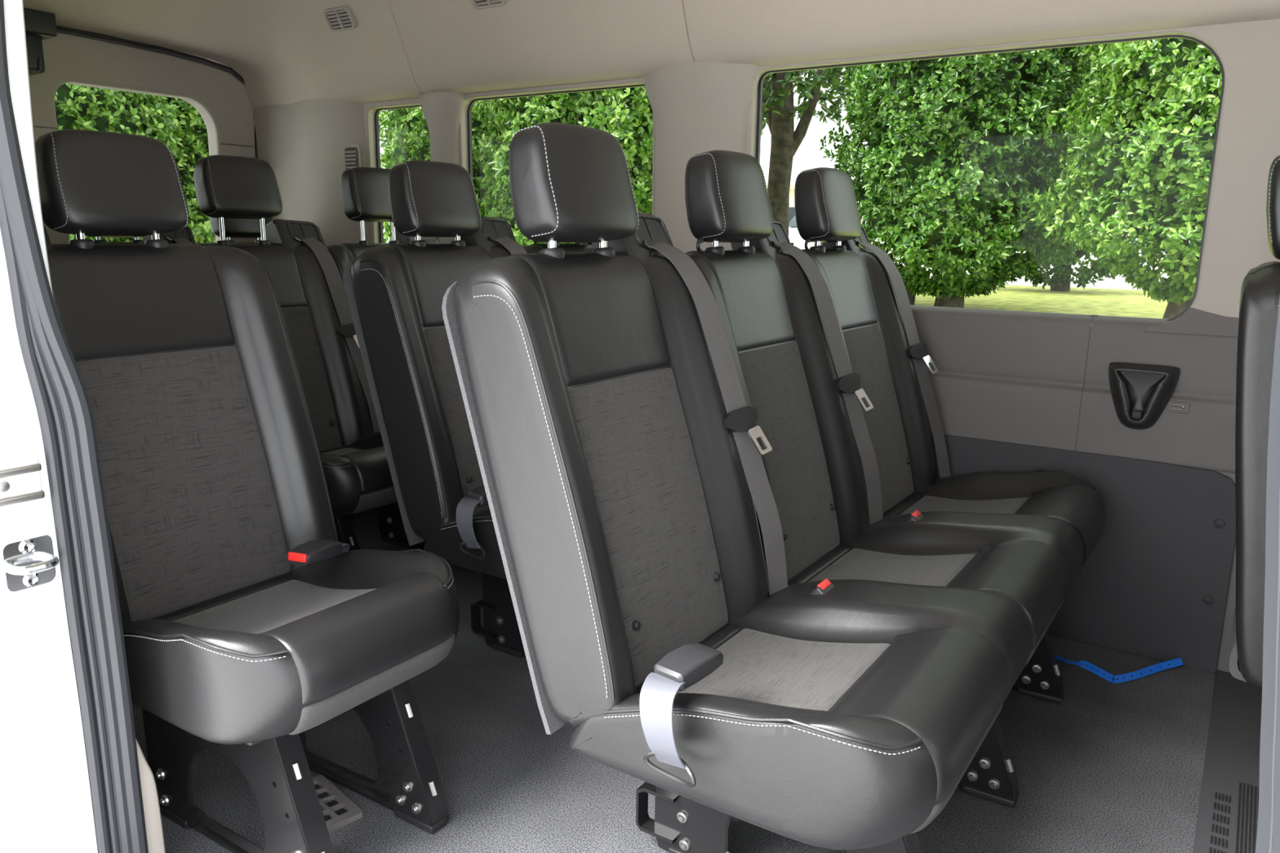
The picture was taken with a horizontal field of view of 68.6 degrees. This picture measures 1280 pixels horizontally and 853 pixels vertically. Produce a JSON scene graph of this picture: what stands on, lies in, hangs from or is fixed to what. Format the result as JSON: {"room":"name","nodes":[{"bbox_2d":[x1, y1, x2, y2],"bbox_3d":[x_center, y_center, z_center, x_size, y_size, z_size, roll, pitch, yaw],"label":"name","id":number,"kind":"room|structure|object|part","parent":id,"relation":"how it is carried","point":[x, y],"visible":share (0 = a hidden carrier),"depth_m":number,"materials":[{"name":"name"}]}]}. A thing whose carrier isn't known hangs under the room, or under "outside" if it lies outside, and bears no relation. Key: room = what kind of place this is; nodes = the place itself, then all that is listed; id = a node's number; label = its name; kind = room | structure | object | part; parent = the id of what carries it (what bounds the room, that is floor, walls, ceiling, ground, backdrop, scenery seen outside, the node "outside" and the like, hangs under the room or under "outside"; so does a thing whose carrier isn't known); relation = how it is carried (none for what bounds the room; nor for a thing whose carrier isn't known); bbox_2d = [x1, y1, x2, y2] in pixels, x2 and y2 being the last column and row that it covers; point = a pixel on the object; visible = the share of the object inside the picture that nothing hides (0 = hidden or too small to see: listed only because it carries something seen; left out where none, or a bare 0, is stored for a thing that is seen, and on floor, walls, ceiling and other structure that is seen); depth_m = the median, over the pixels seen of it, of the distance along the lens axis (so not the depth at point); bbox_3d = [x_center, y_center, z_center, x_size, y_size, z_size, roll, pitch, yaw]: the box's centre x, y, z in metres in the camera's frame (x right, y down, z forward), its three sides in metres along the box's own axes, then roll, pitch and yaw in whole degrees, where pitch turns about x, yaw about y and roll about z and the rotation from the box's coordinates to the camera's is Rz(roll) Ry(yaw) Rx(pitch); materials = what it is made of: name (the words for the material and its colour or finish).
{"room":"vehicle interior","nodes":[
{"label":"vehicle interior","id":0,"kind":"room"},
{"bbox_2d":[29,25,257,244],"bbox_3d":[-2.067,-0.500,3.067,0.086,1.598,1.895,8,14,32],"label":"door","id":1,"kind":"structure","parent":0,"point":[218,93],"depth_m":3.33,"materials":[{"name":"grey plastic"}]},
{"bbox_2d":[22,0,1279,108],"bbox_3d":[0.077,-0.972,1.564,5.070,0.399,1.951,8,14,32],"label":"ceiling","id":2,"kind":"structure","parent":0,"point":[283,51],"depth_m":2.75,"materials":[{"name":"beige fabric"}]},
{"bbox_2d":[23,7,57,75],"bbox_3d":[-1.943,-1.198,2.887,0.160,0.200,0.220,8,14,32],"label":"housing","id":3,"kind":"object","parent":2,"relation":"hanging from","point":[40,25],"visible":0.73,"depth_m":2.90,"materials":[{"name":"black plastic"}]},
{"bbox_3d":[-1.622,-1.221,2.657,0.998,0.399,1.951,8,14,32],"label":"panel","id":4,"kind":"part","parent":2,"relation":"part of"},
{"bbox_2d":[323,5,356,31],"bbox_3d":[-0.999,-1.355,3.118,0.124,0.068,0.043,8,14,32],"label":"ceiling vent","id":5,"kind":"object","parent":2,"relation":"in","point":[340,18],"visible":1,"depth_m":3.12,"materials":[{"name":"grey plastic"}]},
{"bbox_2d":[471,0,506,8],"bbox_3d":[-0.452,-1.275,2.767,0.124,0.068,0.043,8,14,32],"label":"ceiling vent","id":6,"kind":"object","parent":2,"relation":"in","point":[477,4],"visible":1,"depth_m":2.79,"materials":[{"name":"grey plastic"}]},
{"bbox_3d":[-0.763,-1.095,2.104,1.060,0.399,1.951,8,14,32],"label":"panel","id":7,"kind":"part","parent":2,"relation":"part of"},
{"bbox_2d":[131,506,1215,852],"bbox_3d":[0.031,0.610,1.833,5.050,0.060,1.815,8,14,32],"label":"floor","id":8,"kind":"structure","parent":0,"point":[1111,767],"depth_m":1.66,"materials":[{"name":"carpet"}]},
{"bbox_2d":[61,217,273,244],"bbox_3d":[-1.312,-0.250,3.123,0.691,1.061,0.942,8,14,32],"label":"seat","id":9,"kind":"object","parent":8,"relation":"on","point":[233,228],"visible":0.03,"depth_m":3.26,"materials":[{"name":"black leather"}]},
{"bbox_3d":[-1.653,-0.501,3.006,0.127,0.175,0.271,8,14,32],"label":"panel","id":10,"kind":"part","parent":9,"relation":"part of","materials":[{"name":"black leather"}]},
{"bbox_3d":[-1.405,-0.574,3.374,0.127,0.175,0.271,8,14,32],"label":"panel","id":11,"kind":"part","parent":9,"relation":"part of","materials":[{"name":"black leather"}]},
{"bbox_2d":[35,128,459,852],"bbox_3d":[-0.647,0.091,1.460,0.704,1.083,0.525,8,14,32],"label":"seat","id":12,"kind":"object","parent":8,"relation":"on","point":[248,625],"visible":0.88,"depth_m":1.50,"materials":[{"name":"black leather"}]},
{"bbox_3d":[-0.894,-0.285,1.502,0.012,0.105,0.012,8,14,32],"label":"post","id":13,"kind":"part","parent":12,"relation":"part of","materials":[{"name":"silver metal"}]},
{"bbox_3d":[-0.845,-0.214,1.558,0.127,0.175,0.291,8,14,32],"label":"panel","id":14,"kind":"part","parent":12,"relation":"part of","materials":[{"name":"black leather"}]},
{"bbox_3d":[-0.826,-0.305,1.603,0.012,0.105,0.012,8,14,32],"label":"post","id":15,"kind":"part","parent":12,"relation":"part of","materials":[{"name":"silver metal"}]},
{"bbox_3d":[-0.788,0.007,1.564,0.274,0.601,0.464,8,14,32],"label":"backrest","id":16,"kind":"part","parent":12,"relation":"part of","materials":[{"name":"black fabric"}]},
{"bbox_3d":[-0.703,0.288,1.561,0.045,0.006,0.256,8,14,32],"label":"panel","id":17,"kind":"part","parent":12,"relation":"part of","materials":[{"name":"grey fabric"}]},
{"bbox_2d":[122,549,459,744],"bbox_3d":[-0.552,0.300,1.457,0.465,0.155,0.416,8,14,32],"label":"cushion","id":18,"kind":"object","parent":12,"relation":"on","point":[223,646],"depth_m":1.33,"materials":[{"name":"black leather"}]},
{"bbox_3d":[-0.421,0.293,1.373,0.165,0.086,0.292,8,14,32],"label":"panel","id":19,"kind":"part","parent":12,"relation":"part of","materials":[{"name":"black leather"}]},
{"bbox_2d":[194,155,440,551],"bbox_3d":[-0.713,-0.179,2.673,0.691,1.121,0.962,8,14,32],"label":"seat","id":20,"kind":"object","parent":8,"relation":"on","point":[306,273],"visible":0.38,"depth_m":2.63,"materials":[{"name":"black leather"}]},
{"bbox_3d":[-1.108,-0.505,2.490,0.012,0.155,0.012,8,14,32],"label":"post","id":21,"kind":"part","parent":20,"relation":"part of","materials":[{"name":"silver metal"}]},
{"bbox_3d":[-1.060,-0.410,2.552,0.127,0.175,0.271,8,14,32],"label":"panel","id":22,"kind":"part","parent":20,"relation":"part of","materials":[{"name":"black leather"}]},
{"bbox_3d":[-1.040,-0.525,2.591,0.012,0.155,0.012,8,14,32],"label":"post","id":23,"kind":"part","parent":20,"relation":"part of","materials":[{"name":"silver metal"}]},
{"bbox_3d":[-1.003,-0.189,2.557,0.274,0.601,0.450,8,14,32],"label":"backrest","id":24,"kind":"part","parent":20,"relation":"part of","materials":[{"name":"black leather"}]},
{"bbox_3d":[-0.917,0.081,2.553,0.045,0.006,0.272,8,14,32],"label":"panel","id":25,"kind":"part","parent":20,"relation":"part of","materials":[{"name":"grey fabric"}]},
{"bbox_3d":[-0.744,-0.264,2.942,0.274,0.601,0.450,8,14,32],"label":"backrest","id":26,"kind":"part","parent":20,"relation":"part of","materials":[{"name":"black leather"}]},
{"bbox_3d":[-0.799,-0.243,2.681,0.034,0.042,0.028,8,14,32],"label":"tongue blade","id":27,"kind":"part","parent":20,"relation":"part of","materials":[{"name":"silver metal"}]},
{"bbox_2d":[320,431,393,515],"bbox_3d":[-0.634,0.054,2.643,0.468,0.155,0.920,8,14,32],"label":"cushion","id":28,"kind":"object","parent":20,"relation":"on","point":[357,472],"depth_m":2.23,"materials":[{"name":"black leather"}]},
{"bbox_3d":[-0.849,-0.581,2.875,0.012,0.155,0.012,8,14,32],"label":"post","id":29,"kind":"part","parent":20,"relation":"part of","materials":[{"name":"silver metal"}]},
{"bbox_3d":[-0.635,0.086,2.364,0.164,0.086,0.308,8,14,32],"label":"panel","id":30,"kind":"part","parent":20,"relation":"part of","materials":[{"name":"black leather"}]},
{"bbox_3d":[-0.801,-0.485,2.937,0.127,0.175,0.271,8,14,32],"label":"panel","id":31,"kind":"part","parent":20,"relation":"part of","materials":[{"name":"black leather"}]},
{"bbox_3d":[-0.781,-0.601,2.976,0.012,0.155,0.012,8,14,32],"label":"post","id":32,"kind":"part","parent":20,"relation":"part of","materials":[{"name":"silver metal"}]},
{"bbox_2d":[288,774,363,833],"bbox_3d":[-0.536,0.626,1.542,0.100,0.010,0.150,-11,16,-44],"label":"floor vent","id":33,"kind":"object","parent":8,"relation":"in","point":[339,811],"visible":0.32,"depth_m":1.54,"materials":[{"name":"grey plastic"}]},
{"bbox_2d":[314,784,347,822],"bbox_3d":[-0.536,0.630,1.543,0.085,0.002,0.130,-11,16,-44],"label":"grille","id":34,"kind":"object","parent":33,"relation":"attached to","point":[333,802],"depth_m":1.55,"materials":[{"name":"black plastic"}]},
{"bbox_2d":[342,160,592,657],"bbox_3d":[-0.101,-0.057,2.217,0.691,1.083,1.004,8,14,32],"label":"seat","id":35,"kind":"object","parent":8,"relation":"on","point":[395,292],"visible":0.23,"depth_m":1.97,"materials":[{"name":"black leather"}]},
{"bbox_3d":[-0.485,-0.392,2.051,0.012,0.105,0.012,8,14,32],"label":"post","id":36,"kind":"part","parent":35,"relation":"part of","materials":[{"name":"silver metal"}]},
{"bbox_3d":[-0.380,-0.100,2.113,0.274,0.601,0.450,8,14,32],"label":"backrest","id":37,"kind":"part","parent":35,"relation":"part of","materials":[{"name":"black leather"}]},
{"bbox_3d":[-0.436,-0.322,2.107,0.127,0.175,0.271,8,14,32],"label":"panel","id":38,"kind":"part","parent":35,"relation":"part of","materials":[{"name":"black leather"}]},
{"bbox_2d":[423,511,506,579],"bbox_3d":[-0.010,0.154,2.201,0.468,0.155,0.920,8,14,32],"label":"cushion","id":39,"kind":"object","parent":35,"relation":"on","point":[443,538],"depth_m":1.89,"materials":[{"name":"black leather"}]},
{"bbox_3d":[-0.121,-0.176,2.498,0.274,0.601,0.450,8,14,32],"label":"backrest","id":40,"kind":"part","parent":35,"relation":"part of","materials":[{"name":"black leather"}]},
{"bbox_3d":[-0.178,-0.397,2.492,0.127,0.175,0.271,8,14,32],"label":"panel","id":41,"kind":"part","parent":35,"relation":"part of","materials":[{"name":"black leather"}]},
{"bbox_2d":[441,122,1106,852],"bbox_3d":[0.389,0.062,1.675,0.691,1.083,1.477,8,14,32],"label":"seat","id":42,"kind":"object","parent":8,"relation":"on","point":[737,561],"visible":1,"depth_m":1.37,"materials":[{"name":"black leather"}]},
{"bbox_3d":[-0.123,-0.236,1.317,0.012,0.105,0.012,8,14,32],"label":"post","id":43,"kind":"part","parent":42,"relation":"part of","materials":[{"name":"silver metal"}]},
{"bbox_3d":[-0.075,-0.165,1.374,0.127,0.175,0.271,8,14,32],"label":"panel","id":44,"kind":"part","parent":42,"relation":"part of","materials":[{"name":"black leather"}]},
{"bbox_3d":[-0.056,-0.256,1.418,0.012,0.105,0.012,8,14,32],"label":"post","id":45,"kind":"part","parent":42,"relation":"part of","materials":[{"name":"silver metal"}]},
{"bbox_3d":[-0.018,0.056,1.379,0.274,0.601,0.450,8,14,32],"label":"backrest","id":46,"kind":"part","parent":42,"relation":"part of","materials":[{"name":"black leather"}]},
{"bbox_3d":[0.068,0.337,1.377,0.045,0.006,0.272,8,14,32],"label":"panel","id":47,"kind":"part","parent":42,"relation":"part of","materials":[{"name":"black leather"}]},
{"bbox_3d":[0.136,-0.312,1.702,0.012,0.105,0.012,8,14,32],"label":"post","id":48,"kind":"part","parent":42,"relation":"part of","materials":[{"name":"silver metal"}]},
{"bbox_3d":[0.184,-0.241,1.758,0.127,0.175,0.271,8,14,32],"label":"panel","id":49,"kind":"part","parent":42,"relation":"part of","materials":[{"name":"black leather"}]},
{"bbox_3d":[0.203,-0.331,1.803,0.012,0.105,0.012,8,14,32],"label":"post","id":50,"kind":"part","parent":42,"relation":"part of","materials":[{"name":"silver metal"}]},
{"bbox_3d":[0.192,0.022,1.506,0.034,0.043,0.028,8,14,32],"label":"tongue blade","id":51,"kind":"part","parent":42,"relation":"part of","materials":[{"name":"silver metal"}]},
{"bbox_3d":[0.241,-0.020,1.764,0.274,0.601,0.450,8,14,32],"label":"backrest","id":52,"kind":"part","parent":42,"relation":"part of","materials":[{"name":"black fabric"}]},
{"bbox_3d":[0.394,-0.387,2.087,0.012,0.105,0.012,8,14,32],"label":"post","id":53,"kind":"part","parent":42,"relation":"part of","materials":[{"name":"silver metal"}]},
{"bbox_3d":[0.326,0.261,1.762,0.045,0.006,0.272,8,14,32],"label":"panel","id":54,"kind":"part","parent":42,"relation":"part of","materials":[{"name":"grey fabric"}]},
{"bbox_2d":[568,470,1096,849],"bbox_3d":[0.481,0.273,1.661,0.468,0.155,1.392,8,14,32],"label":"cushion","id":55,"kind":"object","parent":42,"relation":"on","point":[862,662],"depth_m":1.29,"materials":[{"name":"black leather"}]},
{"bbox_3d":[0.462,-0.407,2.188,0.012,0.105,0.012,8,14,32],"label":"post","id":56,"kind":"part","parent":42,"relation":"part of","materials":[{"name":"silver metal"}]},
{"bbox_3d":[0.443,-0.317,2.143,0.127,0.175,0.271,8,14,32],"label":"panel","id":57,"kind":"part","parent":42,"relation":"part of","materials":[{"name":"black leather"}]},
{"bbox_3d":[0.451,-0.053,1.891,0.034,0.043,0.028,8,14,32],"label":"tongue blade","id":58,"kind":"part","parent":42,"relation":"part of","materials":[{"name":"silver metal"}]},
{"bbox_3d":[0.499,-0.095,2.149,0.274,0.601,0.450,8,14,32],"label":"backrest","id":59,"kind":"part","parent":42,"relation":"part of","materials":[{"name":"black fabric"}]},
{"bbox_3d":[0.585,0.185,2.146,0.045,0.006,0.272,8,14,32],"label":"panel","id":60,"kind":"part","parent":42,"relation":"part of","materials":[{"name":"grey fabric"}]},
{"bbox_3d":[0.350,0.342,1.188,0.164,0.086,0.308,8,14,32],"label":"panel","id":61,"kind":"part","parent":42,"relation":"part of","materials":[{"name":"black leather"}]},
{"bbox_3d":[0.704,-0.150,2.273,0.034,0.042,0.028,8,14,32],"label":"tongue blade","id":62,"kind":"part","parent":42,"relation":"part of","materials":[{"name":"silver metal"}]},
{"bbox_3d":[0.609,0.266,1.572,0.163,0.086,0.308,8,14,32],"label":"panel","id":63,"kind":"part","parent":42,"relation":"part of","materials":[{"name":"black leather"}]},
{"bbox_3d":[0.868,0.191,1.958,0.164,0.086,0.308,8,14,32],"label":"panel","id":64,"kind":"part","parent":42,"relation":"part of","materials":[{"name":"black leather"}]},
{"bbox_2d":[1055,656,1183,683],"bbox_3d":[1.071,0.534,2.066,0.282,0.024,0.107,2,12,5],"label":"strap","id":65,"kind":"object","parent":8,"relation":"on","point":[1159,667],"visible":0.99,"depth_m":2.06,"materials":[{"name":"blue plastic"}]},
{"bbox_2d":[1193,670,1262,852],"bbox_3d":[1.044,0.636,1.599,0.150,0.010,1.070,8,14,32],"label":"plate","id":66,"kind":"object","parent":8,"relation":"on","point":[1227,821],"visible":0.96,"depth_m":1.68,"materials":[{"name":"grey plastic"}]},
{"bbox_2d":[1229,155,1279,688],"bbox_3d":[1.241,0.118,1.395,0.659,1.033,0.486,8,14,32],"label":"seat","id":67,"kind":"object","parent":8,"relation":"on","point":[1260,295],"visible":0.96,"depth_m":1.36,"materials":[{"name":"black leather"}]},
{"bbox_3d":[1.016,-0.165,1.491,0.102,0.187,0.271,8,14,32],"label":"panel","id":68,"kind":"part","parent":67,"relation":"part of","materials":[{"name":"black leather"}]},
{"bbox_2d":[252,18,1279,673],"bbox_3d":[0.572,-0.290,2.468,5.050,1.460,0.141,8,14,32],"label":"wall","id":69,"kind":"structure","parent":0,"point":[1014,391],"depth_m":2.18,"materials":[{"name":"grey plastic"}]},
{"bbox_3d":[-1.268,-0.892,3.579,0.640,0.660,0.062,8,14,32],"label":"quarter trim","id":70,"kind":"part","parent":69,"relation":"part of","materials":[{"name":"grey plastic"}]},
{"bbox_2d":[344,144,360,169],"bbox_3d":[-1.047,-0.895,3.416,0.076,0.258,0.015,8,14,32],"label":"air vent","id":71,"kind":"object","parent":69,"relation":"in","point":[352,153],"visible":0.37,"depth_m":3.39,"materials":[{"name":"grey plastic"}]},
{"bbox_2d":[374,105,420,243],"bbox_3d":[-0.829,-0.828,3.371,0.370,0.674,0.017,8,14,32],"label":"window","id":72,"kind":"structure","parent":69,"relation":"in","point":[378,111],"depth_m":3.41,"materials":[{"name":"black rubber"}]},
{"bbox_2d":[466,84,644,181],"bbox_3d":[-0.262,-0.746,3.006,0.820,0.678,0.017,8,14,32],"label":"window","id":73,"kind":"structure","parent":69,"relation":"in","point":[471,104],"depth_m":3.11,"materials":[{"name":"black rubber"}]},
{"bbox_2d":[755,35,1224,320],"bbox_3d":[0.784,-0.596,2.332,1.161,0.684,0.017,8,14,32],"label":"window","id":74,"kind":"structure","parent":69,"relation":"in","point":[764,75],"depth_m":2.14,"materials":[{"name":"black rubber"}]},
{"bbox_3d":[-0.236,-0.288,3.045,3.084,0.322,0.084,8,14,32],"label":"panel","id":75,"kind":"part","parent":69,"relation":"part of","materials":[{"name":"grey plastic"}]},
{"bbox_3d":[-0.135,0.111,2.974,3.425,0.452,0.062,8,14,32],"label":"panel","id":76,"kind":"part","parent":69,"relation":"part of","materials":[{"name":"grey plastic"}]},
{"bbox_2d":[1108,362,1179,429],"bbox_3d":[1.125,-0.063,2.114,0.143,0.152,0.042,8,14,32],"label":"cup holder","id":77,"kind":"object","parent":69,"relation":"attached to","point":[1156,384],"visible":1,"depth_m":2.11,"materials":[{"name":"black plastic"}]},
{"bbox_3d":[1.872,0.021,1.688,1.965,0.322,0.084,8,14,32],"label":"panel","id":78,"kind":"part","parent":69,"relation":"part of","materials":[{"name":"grey plastic"}]},
{"bbox_2d":[1166,400,1190,413],"bbox_3d":[1.197,-0.043,2.086,0.044,0.023,0.008,8,14,32],"label":"port","id":79,"kind":"object","parent":69,"relation":"attached to","point":[1171,405],"visible":1,"depth_m":2.08,"materials":[{"name":"grey plastic"}]},
{"bbox_3d":[1.914,-0.130,1.617,1.855,0.058,0.013,8,14,32],"label":"corner trim","id":80,"kind":"part","parent":69,"relation":"part of","materials":[{"name":"grey plastic"}]},
{"bbox_3d":[1.905,0.404,1.673,1.800,0.460,0.059,8,14,32],"label":"kick panel","id":81,"kind":"part","parent":69,"relation":"part of","materials":[{"name":"grey plastic"}]},
{"bbox_2d":[1254,297,1279,852],"bbox_3d":[0.955,0.228,0.007,1.640,1.551,0.185,8,14,32],"label":"trim","id":82,"kind":"structure","parent":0,"point":[1268,834],"depth_m":0.44,"materials":[{"name":"white paint"}]},
{"bbox_3d":[-1.673,-0.155,1.711,2.150,1.480,0.030,8,14,32],"label":"wall","id":83,"kind":"structure","parent":0,"visible":0},
{"bbox_2d":[0,455,44,511],"bbox_3d":[-0.742,0.070,1.100,0.017,0.060,0.077,8,14,32],"label":"door track","id":84,"kind":"object","parent":83,"relation":"attached to","point":[20,486],"visible":1,"depth_m":1.11,"materials":[{"name":"white metal"}]},
{"bbox_3d":[-0.739,0.053,1.098,0.014,0.010,0.068,8,14,32],"label":"track rail","id":85,"kind":"part","parent":84,"relation":"part of","materials":[{"name":"silver metal"}]},
{"bbox_3d":[-0.740,0.086,1.105,0.014,0.010,0.068,8,14,32],"label":"track rail","id":86,"kind":"part","parent":84,"relation":"part of","materials":[{"name":"silver metal"}]},
{"bbox_2d":[0,534,59,592],"bbox_3d":[-0.728,0.167,1.129,0.034,0.062,0.056,8,14,32],"label":"door latch","id":87,"kind":"object","parent":83,"relation":"in","point":[31,562],"depth_m":1.13,"materials":[{"name":"silver metal"}]},
{"bbox_2d":[0,0,165,852],"bbox_3d":[-1.663,0.037,1.747,2.275,1.850,0.238,8,14,32],"label":"door frame","id":88,"kind":"structure","parent":83,"relation":"attached to","point":[76,776],"depth_m":1.16,"materials":[{"name":"white paint"}]},
{"bbox_3d":[-0.712,0.282,1.250,0.056,0.796,0.084,8,14,32],"label":"pillar edge trim","id":89,"kind":"part","parent":88,"relation":"part of","materials":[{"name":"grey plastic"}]},
{"label":"pavement","id":90,"kind":"object","parent":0,"visible":0},
{"bbox_2d":[54,83,215,243],"bbox_3d":[-4.067,-2.516,6.233,2.532,5.934,2.071,-8,14,-36],"label":"shrub","id":91,"kind":"object","parent":90,"relation":"on","point":[77,107],"visible":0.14,"depth_m":6.14,"materials":[{"name":"green plant"}]},
{"label":"outside","id":92,"kind":"structure","parent":0,"visible":0},
{"bbox_2d":[914,284,1169,318],"bbox_3d":[4.160,-0.377,7.791,80.000,1.020,10.400,8,14,32],"label":"lawn","id":93,"kind":"structure","parent":92,"point":[1092,301],"depth_m":9.72,"materials":[{"name":"green plant"}]},
{"bbox_2d":[134,96,215,243],"bbox_3d":[-3.585,-2.852,7.134,2.537,5.640,2.112,-5,13,-27],"label":"shrub","id":94,"kind":"object","parent":93,"relation":"on","point":[196,122],"visible":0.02,"depth_m":6.76,"materials":[{"name":"green plant"}]},
{"bbox_2d":[378,100,519,243],"bbox_3d":[-1.550,-4.291,9.583,2.666,6.208,2.260,-1,12,-11],"label":"tree","id":95,"kind":"object","parent":93,"relation":"on","point":[411,131],"visible":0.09,"depth_m":9.30,"materials":[{"name":"green plant"}]},
{"bbox_2d":[471,86,653,245],"bbox_3d":[-0.225,-4.030,8.467,2.727,6.234,2.205,-1,12,-8],"label":"tree","id":96,"kind":"object","parent":93,"relation":"on","point":[625,113],"visible":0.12,"depth_m":8.09,"materials":[{"name":"green plant"}]},
{"bbox_2d":[760,66,882,236],"bbox_3d":[1.045,-3.658,10.753,3.289,4.324,3.980,8,14,32],"label":"oak tree","id":97,"kind":"object","parent":93,"relation":"on","point":[779,110],"visible":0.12,"depth_m":10.37,"materials":[{"name":"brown plant"}]},
{"bbox_2d":[819,44,1112,307],"bbox_3d":[2.835,-3.835,8.109,2.671,5.957,2.186,4,12,15],"label":"tree","id":98,"kind":"object","parent":93,"relation":"on","point":[955,160],"visible":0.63,"depth_m":7.91,"materials":[{"name":"green plant"}]},
{"bbox_2d":[1003,46,1161,291],"bbox_3d":[5.181,-4.622,10.982,2.755,6.353,2.220,5,13,21],"label":"tree","id":99,"kind":"object","parent":93,"relation":"on","point":[1061,278],"visible":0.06,"depth_m":11.36,"materials":[{"name":"green plant"}]},
{"bbox_2d":[1026,38,1222,319],"bbox_3d":[4.113,-3.425,6.313,2.472,5.976,1.931,8,14,32],"label":"tree","id":100,"kind":"object","parent":93,"relation":"on","point":[1160,110],"visible":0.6,"depth_m":6.54,"materials":[{"name":"green plant"}]},
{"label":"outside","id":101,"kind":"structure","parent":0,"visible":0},
{"bbox_2d":[386,236,1168,289],"bbox_3d":[58.521,-16.761,88.527,240.000,0.001,187.000,8,14,32],"label":"road","id":102,"kind":"structure","parent":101,"point":[1118,283],"depth_m":14.81,"materials":[{"name":"grey asphalt"}]},
{"bbox_2d":[378,117,387,163],"bbox_3d":[-7.291,-8.102,22.747,5.034,8.099,4.143,-3,12,-18],"label":"shade tree","id":103,"kind":"object","parent":102,"relation":"on","point":[382,144],"visible":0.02,"depth_m":21.90,"materials":[{"name":"green plant"}]},
{"bbox_2d":[378,109,412,160],"bbox_3d":[-5.117,-7.826,19.106,5.711,9.090,4.563,-2,12,-15],"label":"shade tree","id":104,"kind":"object","parent":102,"relation":"on","point":[388,111],"visible":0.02,"depth_m":18.01,"materials":[{"name":"green plant"}]},
{"bbox_2d":[788,216,822,245],"bbox_3d":[7.496,-7.939,38.472,1.800,1.512,4.338,12,16,42],"label":"parked car","id":105,"kind":"object","parent":102,"relation":"on","point":[794,236],"visible":0.14,"depth_m":37.02,"materials":[{"name":"white paint"}]},
{"bbox_2d":[765,183,862,244],"bbox_3d":[11.284,-15.153,67.416,9.800,4.075,6.800,2,12,8],"label":"building","id":106,"kind":"structure","parent":102,"relation":"on","point":[792,212],"depth_m":64.42,"materials":[{"name":"beige paint"}]},
{"bbox_2d":[809,132,826,246],"bbox_3d":[10.694,-14.431,57.312,0.900,6.725,0.400,8,14,32],"label":"lamp post","id":107,"kind":"object","parent":102,"relation":"on","point":[817,135],"visible":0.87,"depth_m":56.70,"materials":[{"name":"silver metal"}]}
]}

